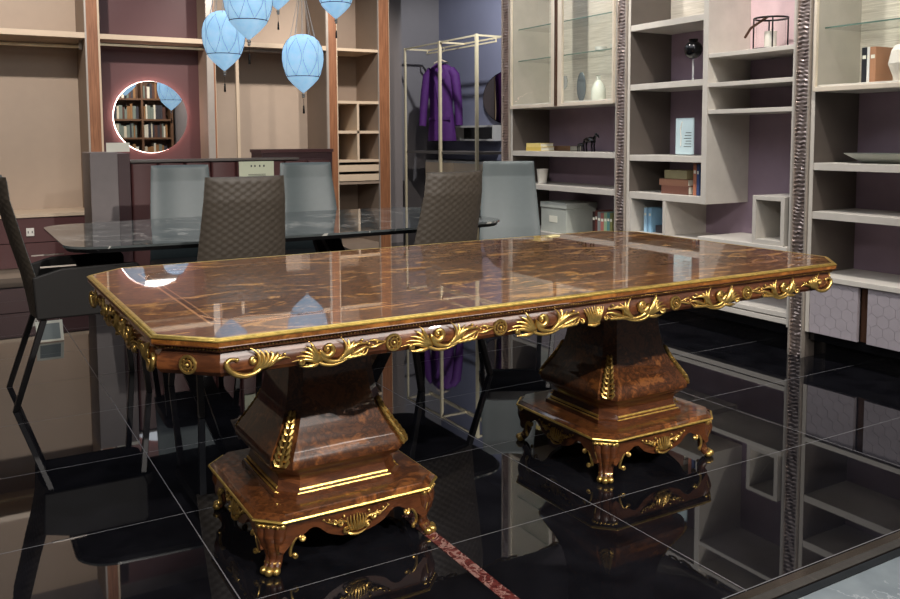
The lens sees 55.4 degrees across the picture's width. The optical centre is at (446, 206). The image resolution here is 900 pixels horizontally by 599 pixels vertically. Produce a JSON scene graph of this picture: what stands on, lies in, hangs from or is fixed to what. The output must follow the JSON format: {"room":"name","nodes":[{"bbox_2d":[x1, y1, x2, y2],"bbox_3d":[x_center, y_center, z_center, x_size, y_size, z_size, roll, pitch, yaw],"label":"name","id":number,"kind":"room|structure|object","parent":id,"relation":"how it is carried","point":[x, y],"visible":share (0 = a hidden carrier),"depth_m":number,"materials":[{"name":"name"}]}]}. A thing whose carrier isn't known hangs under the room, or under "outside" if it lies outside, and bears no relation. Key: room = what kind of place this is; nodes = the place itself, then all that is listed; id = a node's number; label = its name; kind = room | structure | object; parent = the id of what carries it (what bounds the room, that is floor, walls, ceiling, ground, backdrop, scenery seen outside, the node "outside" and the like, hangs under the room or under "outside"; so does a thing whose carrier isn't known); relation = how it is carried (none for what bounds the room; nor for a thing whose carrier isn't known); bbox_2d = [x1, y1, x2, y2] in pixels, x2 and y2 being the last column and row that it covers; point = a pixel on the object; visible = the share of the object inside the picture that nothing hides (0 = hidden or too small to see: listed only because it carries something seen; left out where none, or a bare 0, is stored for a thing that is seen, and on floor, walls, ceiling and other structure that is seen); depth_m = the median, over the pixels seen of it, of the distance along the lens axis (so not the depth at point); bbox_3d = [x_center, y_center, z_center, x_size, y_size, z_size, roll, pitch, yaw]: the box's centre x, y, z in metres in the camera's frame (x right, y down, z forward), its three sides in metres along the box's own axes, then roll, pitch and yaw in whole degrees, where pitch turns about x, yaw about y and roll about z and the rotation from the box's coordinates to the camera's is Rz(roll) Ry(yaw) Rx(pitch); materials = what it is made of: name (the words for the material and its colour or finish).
{"room":"store","nodes":[
{"label":"store","id":0,"kind":"room"},
{"bbox_2d":[389,0,402,242],"bbox_3d":[-0.744,-1.329,9.917,0.405,3.500,0.200,-3,5,-30],"label":"wall","id":1,"kind":"structure","parent":0,"point":[395,49],"depth_m":9.91,"materials":[{"name":"brown wood"}]},
{"bbox_2d":[401,0,438,207],"bbox_3d":[-1.018,-1.497,12.008,2.050,3.500,0.100,-3,5,-30],"label":"wall","id":2,"kind":"structure","parent":0,"point":[419,18],"depth_m":12.29,"materials":[{"name":"grey paint"}]},
{"bbox_2d":[0,228,899,598],"bbox_3d":[-1.784,0.723,6.511,9.800,0.030,9.888,-3,5,-30],"label":"floor","id":3,"kind":"structure","parent":0,"point":[107,487],"depth_m":3.04,"materials":[{"name":"black tile"}]},
{"bbox_2d":[35,319,63,342],"bbox_3d":[-2.414,0.755,5.208,0.150,0.118,0.066,-3,5,-30],"label":"framed card","id":4,"kind":"object","parent":3,"relation":"on","point":[53,331],"visible":0.79,"depth_m":5.21,"materials":[{"name":"paper"}]},
{"bbox_2d":[41,323,60,339],"bbox_3d":[-2.412,0.757,5.205,0.115,0.090,0.050,-3,5,-30],"label":"picture","id":5,"kind":"object","parent":4,"relation":"attached to","point":[52,331],"depth_m":5.21},
{"bbox_2d":[0,0,103,278],"bbox_3d":[-5.141,-0.920,7.016,4.262,3.200,0.610,-3,5,-30],"label":"shelving unit","id":6,"kind":"object","parent":3,"relation":"on","point":[51,110],"visible":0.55,"depth_m":8.03,"materials":[{"name":"brown wood"}]},
{"bbox_2d":[26,228,33,235],"bbox_3d":[-3.696,0.224,7.602,0.064,0.072,0.012,-3,5,-30],"label":"power outlet","id":7,"kind":"object","parent":6,"relation":"attached to","point":[29,231],"visible":1,"depth_m":7.60,"materials":[{"name":"white plastic"}]},
{"bbox_2d":[0,207,83,218],"bbox_3d":[-5.182,0.131,7.056,4.134,0.030,0.579,-3,5,-30],"label":"shelf","id":8,"kind":"object","parent":6,"relation":"attached to","point":[20,212],"depth_m":7.78,"materials":[{"name":"brown wood"}]},
{"bbox_2d":[0,28,84,43],"bbox_3d":[-5.193,-1.474,6.930,4.134,0.050,0.569,-3,5,-30],"label":"shelf","id":9,"kind":"object","parent":6,"relation":"attached to","point":[6,34],"depth_m":7.68,"materials":[{"name":"brown wood"}]},
{"bbox_2d":[0,175,151,411],"bbox_3d":[-1.823,0.370,4.159,0.635,1.055,0.476,-3,5,-30],"label":"dining chair","id":10,"kind":"object","parent":3,"relation":"on","point":[55,287],"visible":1,"depth_m":3.94,"materials":[{"name":"black leather"}]},
{"bbox_2d":[82,152,132,262],"bbox_3d":[-2.612,0.140,6.612,0.285,1.125,0.400,-3,5,-30],"label":"base cabinet","id":11,"kind":"object","parent":3,"relation":"on","point":[106,175],"visible":0.43,"depth_m":6.42,"materials":[{"name":"grey wood"}]},
{"bbox_2d":[106,143,129,151],"bbox_3d":[-2.530,-0.459,6.591,0.170,0.070,0.006,-3,5,-30],"label":"sign","id":12,"kind":"object","parent":11,"relation":"on","point":[110,147],"visible":0.86,"depth_m":6.59,"materials":[{"name":"paper"}]},
{"bbox_2d":[98,0,217,159],"bbox_3d":[-2.849,-1.040,8.353,1.048,3.200,0.606,-3,5,-30],"label":"wall panel","id":13,"kind":"object","parent":3,"relation":"on","point":[160,41],"visible":0.41,"depth_m":8.33,"materials":[{"name":"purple paint"}]},
{"bbox_2d":[113,81,186,152],"bbox_3d":[-2.882,-0.873,8.336,0.696,0.696,0.060,-3,5,-30],"label":"round mirror","id":14,"kind":"object","parent":13,"relation":"attached to","point":[149,116],"visible":0.99,"depth_m":8.30,"materials":[{"name":"white mirror"}]},
{"bbox_2d":[100,34,202,46],"bbox_3d":[-2.820,-1.585,8.168,0.962,0.045,0.319,-3,5,-30],"label":"shelf","id":15,"kind":"object","parent":13,"relation":"attached to","point":[104,38],"depth_m":8.10,"materials":[{"name":"brown wood"}]},
{"bbox_2d":[150,165,209,264],"bbox_3d":[-1.588,0.276,5.304,0.476,1.055,0.635,-3,5,-27],"label":"dining chair","id":16,"kind":"object","parent":3,"relation":"on","point":[176,191],"visible":0.55,"depth_m":5.47,"materials":[{"name":"grey leather"}]},
{"bbox_2d":[168,175,284,418],"bbox_3d":[-1.027,0.372,4.076,0.476,1.055,0.635,-3,5,-30],"label":"dining chair","id":17,"kind":"object","parent":3,"relation":"on","point":[243,217],"visible":0.55,"depth_m":3.79,"materials":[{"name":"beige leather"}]},
{"bbox_2d":[130,157,328,265],"bbox_3d":[-1.750,0.133,7.036,1.624,1.062,0.240,-3,5,-30],"label":"upholstered panel","id":18,"kind":"object","parent":3,"relation":"on","point":[140,170],"visible":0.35,"depth_m":6.59,"materials":[{"name":"fabric"}]},
{"bbox_2d":[239,161,273,176],"bbox_3d":[-1.546,-0.293,6.965,0.290,0.155,0.007,-3,5,-30],"label":"brochure","id":19,"kind":"object","parent":18,"relation":"on","point":[249,168],"visible":0.93,"depth_m":6.96,"materials":[{"name":"paper"}]},
{"bbox_2d":[248,165,265,175],"bbox_3d":[-1.542,-0.297,6.963,0.145,0.088,0.001,-3,5,-30],"label":"print","id":20,"kind":"object","parent":19,"relation":"attached to","point":[253,170],"depth_m":6.96},
{"bbox_2d":[44,207,499,376],"bbox_3d":[-0.950,0.461,4.916,2.370,0.742,1.320,-3,5,-30],"label":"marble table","id":21,"kind":"object","parent":3,"relation":"on","point":[325,228],"visible":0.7,"depth_m":4.59,"materials":[{"name":"grey glass"}]},
{"bbox_2d":[214,0,339,209],"bbox_3d":[-1.845,-1.093,8.937,1.278,3.200,0.606,-3,5,-30],"label":"shelving unit","id":22,"kind":"object","parent":3,"relation":"on","point":[259,108],"visible":0.29,"depth_m":9.12,"materials":[{"name":"brown wood"}]},
{"bbox_2d":[242,42,325,53],"bbox_3d":[-1.895,-1.640,8.851,1.154,0.045,0.569,-3,5,-30],"label":"shelf","id":23,"kind":"object","parent":22,"relation":"attached to","point":[255,48],"depth_m":8.67,"materials":[{"name":"brown wood"}]},
{"bbox_2d":[250,148,333,178],"bbox_3d":[-1.368,0.050,7.625,0.660,1.128,0.320,-3,5,-30],"label":"box","id":24,"kind":"object","parent":3,"relation":"on","point":[316,153],"visible":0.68,"depth_m":7.46,"materials":[{"name":"wood"}]},
{"bbox_2d":[280,162,350,254],"bbox_3d":[-0.861,0.237,5.727,0.476,1.055,0.635,-2,5,-24],"label":"dining chair","id":25,"kind":"object","parent":3,"relation":"on","point":[309,186],"visible":0.53,"depth_m":5.92,"materials":[{"name":"grey leather"}]},
{"bbox_2d":[337,0,390,249],"bbox_3d":[-1.032,-1.136,9.411,0.607,3.200,0.606,-3,5,-30],"label":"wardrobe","id":26,"kind":"object","parent":3,"relation":"on","point":[363,28],"visible":0.62,"depth_m":9.37,"materials":[{"name":"brown wood"}]},
{"bbox_2d":[337,48,377,56],"bbox_3d":[-1.087,-1.680,9.322,0.471,0.030,0.569,-3,5,-30],"label":"shelf","id":27,"kind":"object","parent":26,"relation":"attached to","point":[341,52],"depth_m":9.20,"materials":[{"name":"brown wood"}]},
{"bbox_2d":[338,101,377,105],"bbox_3d":[-1.084,-1.132,9.367,0.471,0.030,0.569,-3,5,-30],"label":"shelf","id":28,"kind":"object","parent":26,"relation":"attached to","point":[340,103],"depth_m":9.18,"materials":[{"name":"brown wood"}]},
{"bbox_2d":[338,131,378,133],"bbox_3d":[-1.082,-0.818,9.392,0.471,0.030,0.569,-3,5,-30],"label":"shelf","id":29,"kind":"object","parent":26,"relation":"attached to","point":[339,132],"depth_m":9.15,"materials":[{"name":"brown wood"}]},
{"bbox_2d":[339,180,378,184],"bbox_3d":[-1.079,-0.277,9.436,0.471,0.025,0.569,-3,5,-30],"label":"shelf","id":30,"kind":"object","parent":26,"relation":"attached to","point":[341,182],"depth_m":9.23,"materials":[{"name":"beige wood"}]},
{"bbox_2d":[339,159,378,161],"bbox_3d":[-1.080,-0.511,9.417,0.471,0.025,0.569,-3,5,-30],"label":"shelf","id":31,"kind":"object","parent":26,"relation":"attached to","point":[340,160],"depth_m":9.22,"materials":[{"name":"brown wood"}]},
{"bbox_2d":[412,171,492,390],"bbox_3d":[-0.127,0.336,4.462,0.476,1.055,0.635,-4,6,-39],"label":"dining chair","id":32,"kind":"object","parent":3,"relation":"on","point":[450,209],"visible":0.5,"depth_m":4.18,"materials":[{"name":"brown leather"}]},
{"bbox_2d":[404,34,500,239],"bbox_3d":[0.230,-0.900,11.146,0.798,2.437,1.850,-3,5,-30],"label":"rack","id":33,"kind":"object","parent":3,"relation":"on","point":[440,151],"visible":0.87,"depth_m":10.85,"materials":[{"name":"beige metal"}]},
{"bbox_2d":[407,150,500,154],"bbox_3d":[0.168,-0.709,11.127,0.610,0.030,1.790,-3,5,-30],"label":"shelf","id":34,"kind":"object","parent":33,"relation":"attached to","point":[440,152],"depth_m":10.79,"materials":[{"name":"grey wood"}]},
{"bbox_2d":[401,512,518,598],"bbox_3d":[0.087,1.029,2.414,0.040,0.002,0.870,-3,5,-30],"label":"trim","id":35,"kind":"structure","parent":3,"relation":"on","point":[459,557],"depth_m":2.46,"materials":[{"name":"red stone"}]},
{"bbox_2d":[87,231,836,576],"bbox_3d":[0.114,0.590,3.009,2.405,0.778,1.250,-3,5,-30],"label":"dining table","id":36,"kind":"object","parent":3,"relation":"on","point":[318,431],"visible":1,"depth_m":2.60,"materials":[{"name":"brown wood"}]},
{"bbox_2d":[426,159,500,209],"bbox_3d":[0.312,-0.131,10.978,0.512,0.930,1.500,-3,5,-30],"label":"chest","id":37,"kind":"object","parent":3,"relation":"on","point":[432,165],"visible":0.25,"depth_m":10.88,"materials":[{"name":"beige paint"}]},
{"bbox_2d":[501,0,510,160],"bbox_3d":[0.661,-0.841,7.210,0.413,2.950,0.111,-3,5,-30],"label":"pilaster","id":38,"kind":"object","parent":3,"relation":"on","point":[505,4],"visible":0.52,"depth_m":7.09,"materials":[{"name":"brown wood"}]},
{"bbox_2d":[479,161,540,239],"bbox_3d":[0.446,0.227,5.766,0.476,1.055,0.635,0,5,-2],"label":"dining chair","id":39,"kind":"object","parent":3,"relation":"on","point":[509,193],"visible":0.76,"depth_m":5.97,"materials":[{"name":"grey leather"}]},
{"bbox_2d":[510,0,616,234],"bbox_3d":[1.020,-0.795,6.601,0.434,2.952,1.300,-3,5,-30],"label":"shelving unit","id":40,"kind":"object","parent":3,"relation":"on","point":[552,42],"visible":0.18,"depth_m":6.91,"materials":[{"name":"beige paint"}]},
{"bbox_2d":[526,147,554,150],"bbox_3d":[0.759,-0.471,6.950,0.140,0.032,0.200,-3,5,-30],"label":"book","id":41,"kind":"object","parent":40,"relation":"on","point":[527,148],"visible":0.9,"depth_m":6.88,"materials":[{"name":"paper"}]},
{"bbox_2d":[526,143,553,146],"bbox_3d":[0.757,-0.502,6.946,0.135,0.030,0.190,-3,5,-30],"label":"book","id":42,"kind":"object","parent":41,"relation":"on","point":[527,144],"visible":1,"depth_m":6.88,"materials":[{"name":"paper"}]},
{"bbox_2d":[537,169,547,182],"bbox_3d":[0.775,-0.250,6.941,0.100,0.117,0.100,-3,5,-30],"label":"pot","id":43,"kind":"object","parent":40,"relation":"on","point":[542,174],"visible":1,"depth_m":6.91,"materials":[{"name":"white ceramic"}]},
{"bbox_2d":[554,146,581,150],"bbox_3d":[0.974,-0.471,6.878,0.120,0.040,0.200,-3,5,-30],"label":"book","id":44,"kind":"object","parent":40,"relation":"on","point":[556,148],"visible":0.92,"depth_m":6.81,"materials":[{"name":"paper"}]},
{"bbox_2d":[540,200,596,233],"bbox_3d":[0.967,0.075,6.800,0.312,0.235,0.332,-3,5,-30],"label":"storage box","id":45,"kind":"object","parent":40,"relation":"on","point":[558,216],"visible":0.87,"depth_m":6.68,"materials":[{"name":"cardboard"}]},
{"bbox_2d":[577,72,585,100],"bbox_3d":[1.034,-0.921,6.576,0.034,0.222,0.104,-3,5,-30],"label":"vase","id":46,"kind":"object","parent":40,"relation":"on","point":[581,81],"visible":0.94,"depth_m":6.56,"materials":[{"name":"ceramic"}]},
{"bbox_2d":[577,133,598,151],"bbox_3d":[1.062,-0.490,6.498,0.056,0.139,0.297,-2,5,-23],"label":"figurine","id":47,"kind":"object","parent":40,"relation":"on","point":[586,140],"visible":0.98,"depth_m":6.44,"materials":[{"name":"black ceramic"}]},
{"bbox_2d":[592,211,594,230],"bbox_3d":[1.152,0.128,6.377,0.151,0.195,0.028,-3,5,-30],"label":"book","id":48,"kind":"object","parent":40,"relation":"on","point":[593,218],"visible":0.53,"depth_m":6.34,"materials":[{"name":"paper"}]},
{"bbox_2d":[591,75,605,99],"bbox_3d":[1.119,-0.877,6.316,0.110,0.183,0.110,-3,5,-30],"label":"bottle","id":49,"kind":"object","parent":40,"relation":"on","point":[598,90],"visible":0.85,"depth_m":6.28,"materials":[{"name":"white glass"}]},
{"bbox_2d":[595,46,606,49],"bbox_3d":[1.134,-1.160,6.303,0.090,0.035,0.090,-3,5,-30],"label":"bowl","id":50,"kind":"object","parent":40,"relation":"on","point":[596,47],"visible":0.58,"depth_m":6.27,"materials":[{"name":"white ceramic"}]},
{"bbox_2d":[601,213,603,230],"bbox_3d":[1.200,0.137,6.296,0.151,0.190,0.034,-3,5,-30],"label":"book","id":51,"kind":"object","parent":40,"relation":"on","point":[602,214],"visible":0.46,"depth_m":6.25,"materials":[{"name":"paper"}]},
{"bbox_2d":[595,209,612,230],"bbox_3d":[1.167,0.125,6.352,0.151,0.205,0.026,-3,5,-30],"label":"book","id":52,"kind":"object","parent":40,"relation":"on","point":[596,211],"visible":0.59,"depth_m":6.31,"materials":[{"name":"paper"}]},
{"bbox_2d":[604,212,606,230],"bbox_3d":[1.218,0.137,6.266,0.151,0.195,0.032,-3,5,-30],"label":"book","id":53,"kind":"object","parent":40,"relation":"on","point":[605,214],"visible":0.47,"depth_m":6.22,"materials":[{"name":"paper"}]},
{"bbox_2d":[598,211,613,230],"bbox_3d":[1.183,0.132,6.326,0.151,0.195,0.032,-3,5,-30],"label":"book","id":54,"kind":"object","parent":40,"relation":"on","point":[599,213],"visible":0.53,"depth_m":6.28,"materials":[{"name":"paper"}]},
{"bbox_2d":[607,212,613,230],"bbox_3d":[1.234,0.136,6.238,0.151,0.200,0.028,-3,5,-30],"label":"book","id":55,"kind":"object","parent":40,"relation":"on","point":[608,213],"visible":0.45,"depth_m":6.20,"materials":[{"name":"paper"}]},
{"bbox_2d":[610,213,613,230],"bbox_3d":[1.249,0.139,6.213,0.151,0.198,0.026,-3,5,-30],"label":"book","id":56,"kind":"object","parent":40,"relation":"on","point":[611,214],"visible":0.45,"depth_m":6.17,"materials":[{"name":"paper"}]},
{"bbox_2d":[614,0,628,230],"bbox_3d":[1.373,-0.747,5.997,0.413,2.950,0.096,-3,5,-30],"label":"pilaster","id":57,"kind":"object","parent":3,"relation":"on","point":[622,5],"visible":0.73,"depth_m":5.90,"materials":[{"name":"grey metal"}]},
{"bbox_2d":[626,0,796,348],"bbox_3d":[1.745,-0.699,5.378,0.422,2.950,1.346,-3,5,-30],"label":"shelving unit","id":58,"kind":"object","parent":3,"relation":"on","point":[739,97],"visible":0.58,"depth_m":5.39,"materials":[{"name":"beige paint"}]},
{"bbox_2d":[644,207,654,231],"bbox_3d":[1.421,0.084,5.903,0.141,0.165,0.026,-3,5,-30],"label":"book","id":59,"kind":"object","parent":58,"relation":"on","point":[646,209],"visible":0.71,"depth_m":5.87,"materials":[{"name":"paper"}]},
{"bbox_2d":[648,207,662,231],"bbox_3d":[1.443,0.087,5.865,0.141,0.165,0.028,-3,5,-30],"label":"book","id":60,"kind":"object","parent":58,"relation":"on","point":[654,214],"visible":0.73,"depth_m":5.84,"materials":[{"name":"paper"}]},
{"bbox_2d":[655,225,661,232],"bbox_3d":[1.522,0.150,5.795,0.160,0.050,0.140,-3,5,-30],"label":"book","id":61,"kind":"object","parent":58,"relation":"on","point":[658,229],"visible":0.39,"depth_m":5.79,"materials":[{"name":"paper"}]},
{"bbox_2d":[661,185,692,194],"bbox_3d":[1.574,-0.116,5.642,0.200,0.055,0.240,-3,5,-30],"label":"book","id":62,"kind":"object","parent":58,"relation":"on","point":[668,189],"visible":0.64,"depth_m":5.57,"materials":[{"name":"paper"}]},
{"bbox_2d":[659,178,692,185],"bbox_3d":[1.563,-0.165,5.647,0.190,0.042,0.255,-3,5,-30],"label":"book","id":63,"kind":"object","parent":62,"relation":"on","point":[662,181],"visible":0.67,"depth_m":5.58,"materials":[{"name":"paper"}]},
{"bbox_2d":[664,169,692,179],"bbox_3d":[1.561,-0.215,5.645,0.150,0.056,0.200,-3,5,-30],"label":"box","id":64,"kind":"object","parent":63,"relation":"on","point":[678,173],"visible":0.76,"depth_m":5.58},
{"bbox_2d":[675,118,694,154],"bbox_3d":[1.550,-0.457,5.573,0.100,0.242,0.170,-3,5,-30],"label":"picture frame","id":65,"kind":"object","parent":58,"relation":"on","point":[685,127],"visible":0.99,"depth_m":5.57,"materials":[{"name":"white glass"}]},
{"bbox_2d":[684,39,702,58],"bbox_3d":[1.577,-0.939,5.482,0.116,0.267,0.116,-3,5,-30],"label":"decorative ball","id":66,"kind":"object","parent":58,"relation":"on","point":[693,49],"visible":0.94,"depth_m":5.44,"materials":[{"name":"black glass"}]},
{"bbox_2d":[693,163,700,195],"bbox_3d":[1.643,-0.178,5.487,0.151,0.205,0.026,-3,5,-30],"label":"book","id":67,"kind":"object","parent":58,"relation":"on","point":[694,164],"visible":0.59,"depth_m":5.45,"materials":[{"name":"paper"}]},
{"bbox_2d":[696,164,700,195],"bbox_3d":[1.656,-0.174,5.465,0.151,0.200,0.020,-3,5,-30],"label":"book","id":68,"kind":"object","parent":58,"relation":"on","point":[698,190],"visible":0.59,"depth_m":5.43,"materials":[{"name":"paper"}]},
{"bbox_2d":[744,15,789,48],"bbox_3d":[1.897,-1.019,5.038,0.209,0.196,0.216,-3,5,-30],"label":"lantern","id":69,"kind":"object","parent":58,"relation":"on","point":[770,37],"visible":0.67,"depth_m":5.01,"materials":[{"name":"black metal"}]},
{"bbox_2d":[764,29,776,46],"bbox_3d":[1.904,-0.986,5.036,0.070,0.129,0.069,-3,5,-30],"label":"candle","id":70,"kind":"object","parent":69,"relation":"on","point":[767,34],"depth_m":5.01,"materials":[{"name":"white wax"}]},
{"bbox_2d":[787,0,813,357],"bbox_3d":[2.103,-0.650,4.752,0.413,2.950,0.094,-3,5,-30],"label":"decorative column","id":71,"kind":"structure","parent":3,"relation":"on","point":[799,343],"depth_m":4.68,"materials":[{"name":"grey metal"}]},
{"bbox_2d":[728,531,899,598],"bbox_3d":[0.719,1.056,2.242,9.800,0.028,0.029,-3,5,-30],"label":"trim","id":72,"kind":"structure","parent":3,"relation":"attached to","point":[773,589],"depth_m":2.44,"materials":[{"name":"metal"}]},
{"bbox_2d":[805,0,899,376],"bbox_3d":[2.463,-0.604,4.140,0.434,2.952,1.322,-3,5,-30],"label":"shelving unit","id":73,"kind":"object","parent":3,"relation":"on","point":[854,205],"visible":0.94,"depth_m":4.65,"materials":[{"name":"beige paint"}]},
{"bbox_2d":[861,47,866,82],"bbox_3d":[2.232,-0.738,4.486,0.151,0.185,0.028,-3,5,-30],"label":"book","id":74,"kind":"object","parent":73,"relation":"on","point":[864,50],"visible":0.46,"depth_m":4.45,"materials":[{"name":"paper"}]},
{"bbox_2d":[866,47,869,81],"bbox_3d":[2.243,-0.736,4.466,0.151,0.185,0.014,-3,5,-30],"label":"book","id":75,"kind":"object","parent":73,"relation":"on","point":[868,48],"visible":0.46,"depth_m":4.43,"materials":[{"name":"paper"}]},
{"bbox_2d":[844,153,899,163],"bbox_3d":[2.300,-0.252,4.443,0.304,0.052,0.496,-3,5,-30],"label":"serving dish","id":76,"kind":"object","parent":73,"relation":"on","point":[879,158],"visible":0.99,"depth_m":4.40,"materials":[{"name":"white ceramic"}]},
{"bbox_2d":[869,46,892,81],"bbox_3d":[2.256,-0.735,4.444,0.151,0.185,0.032,-3,5,-30],"label":"book","id":77,"kind":"object","parent":73,"relation":"on","point":[879,56],"visible":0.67,"depth_m":4.42,"materials":[{"name":"paper"}]},
{"bbox_2d":[888,44,899,79],"bbox_3d":[2.346,-0.722,4.282,0.249,0.186,0.249,-3,5,-30],"label":"vase","id":78,"kind":"object","parent":73,"relation":"on","point":[894,60],"visible":0.93,"depth_m":4.27,"materials":[{"name":"white ceramic"}]},
{"bbox_2d":[439,0,500,215],"bbox_3d":[1.147,-1.385,10.487,0.150,3.500,5.120,-3,5,-30],"label":"wall","id":79,"kind":"structure","parent":0,"point":[457,18],"depth_m":11.69,"materials":[{"name":"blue paint"}]},
{"bbox_2d":[455,125,500,140],"bbox_3d":[0.419,-0.987,11.474,0.149,0.205,0.960,-3,5,-30],"label":"box shelf","id":80,"kind":"object","parent":79,"relation":"attached to","point":[486,132],"visible":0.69,"depth_m":11.48,"materials":[{"name":"beige paint"}]},
{"bbox_2d":[483,72,500,122],"bbox_3d":[0.802,-1.395,10.876,0.053,0.680,1.200,-3,5,-30],"label":"oval mirror","id":81,"kind":"object","parent":79,"relation":"attached to","point":[492,91],"visible":0.41,"depth_m":11.14,"materials":[{"name":"grey mirror"}]},
{"bbox_2d":[799,556,899,598],"bbox_3d":[2.742,1.416,-1.200,9.800,0.104,7.977,-3,5,-30],"label":"floor","id":82,"kind":"structure","parent":0,"point":[882,581],"depth_m":2.43,"materials":[{"name":"grey stone"}]},
{"bbox_2d":[774,547,899,598],"bbox_3d":[0.724,1.136,2.242,9.800,0.129,0.021,-3,5,-30],"label":"trim","id":83,"kind":"structure","parent":82,"relation":"attached to","point":[827,581],"depth_m":2.47,"materials":[{"name":"black metal"}]},
{"bbox_3d":[0.201,-2.556,2.707,9.900,0.100,18.000,-3,5,-30],"label":"ceiling","id":84,"kind":"structure","parent":0,"visible":0},
{"bbox_2d":[202,0,244,91],"bbox_3d":[-1.704,-1.906,6.480,0.320,2.060,0.320,-3,5,-30],"label":"pendant lantern","id":85,"kind":"object","parent":84,"relation":"hanging from","point":[223,44],"visible":0.88,"depth_m":6.42,"materials":[{"name":"blue fabric"}]},
{"bbox_2d":[223,0,272,63],"bbox_3d":[-1.320,-1.978,5.630,0.320,2.060,0.320,-3,5,-30],"label":"pendant lantern","id":86,"kind":"object","parent":84,"relation":"hanging from","point":[248,17],"visible":1,"depth_m":5.59,"materials":[{"name":"paint"}]},
{"bbox_2d":[272,0,288,29],"bbox_3d":[-1.383,-2.476,6.930,0.320,2.060,0.320,-3,5,-30],"label":"pendant lantern","id":87,"kind":"object","parent":84,"relation":"hanging from","point":[277,4],"visible":0.92,"depth_m":6.97,"materials":[{"name":"paint"}]},
{"bbox_2d":[282,0,323,113],"bbox_3d":[-1.125,-1.758,6.630,0.320,2.060,0.320,-3,5,-30],"label":"pendant lantern","id":88,"kind":"object","parent":84,"relation":"hanging from","point":[302,54],"visible":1,"depth_m":6.57,"materials":[{"name":"paint"}]},
{"bbox_2d":[319,0,351,37],"bbox_3d":[-0.935,-2.446,7.130,0.320,2.060,0.320,-3,5,-30],"label":"pendant lantern","id":89,"kind":"object","parent":84,"relation":"hanging from","point":[335,8],"visible":1,"depth_m":7.12,"materials":[{"name":"paint"}]},
{"label":"hanger","id":90,"kind":"object","parent":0,"visible":0},
{"bbox_2d":[419,63,462,140],"bbox_3d":[-0.074,-1.390,11.367,0.622,1.020,0.174,2,5,22],"label":"jacket","id":91,"kind":"object","parent":90,"relation":"hanging from","point":[451,83],"visible":0.8,"depth_m":11.31,"materials":[{"name":"purple fabric"}]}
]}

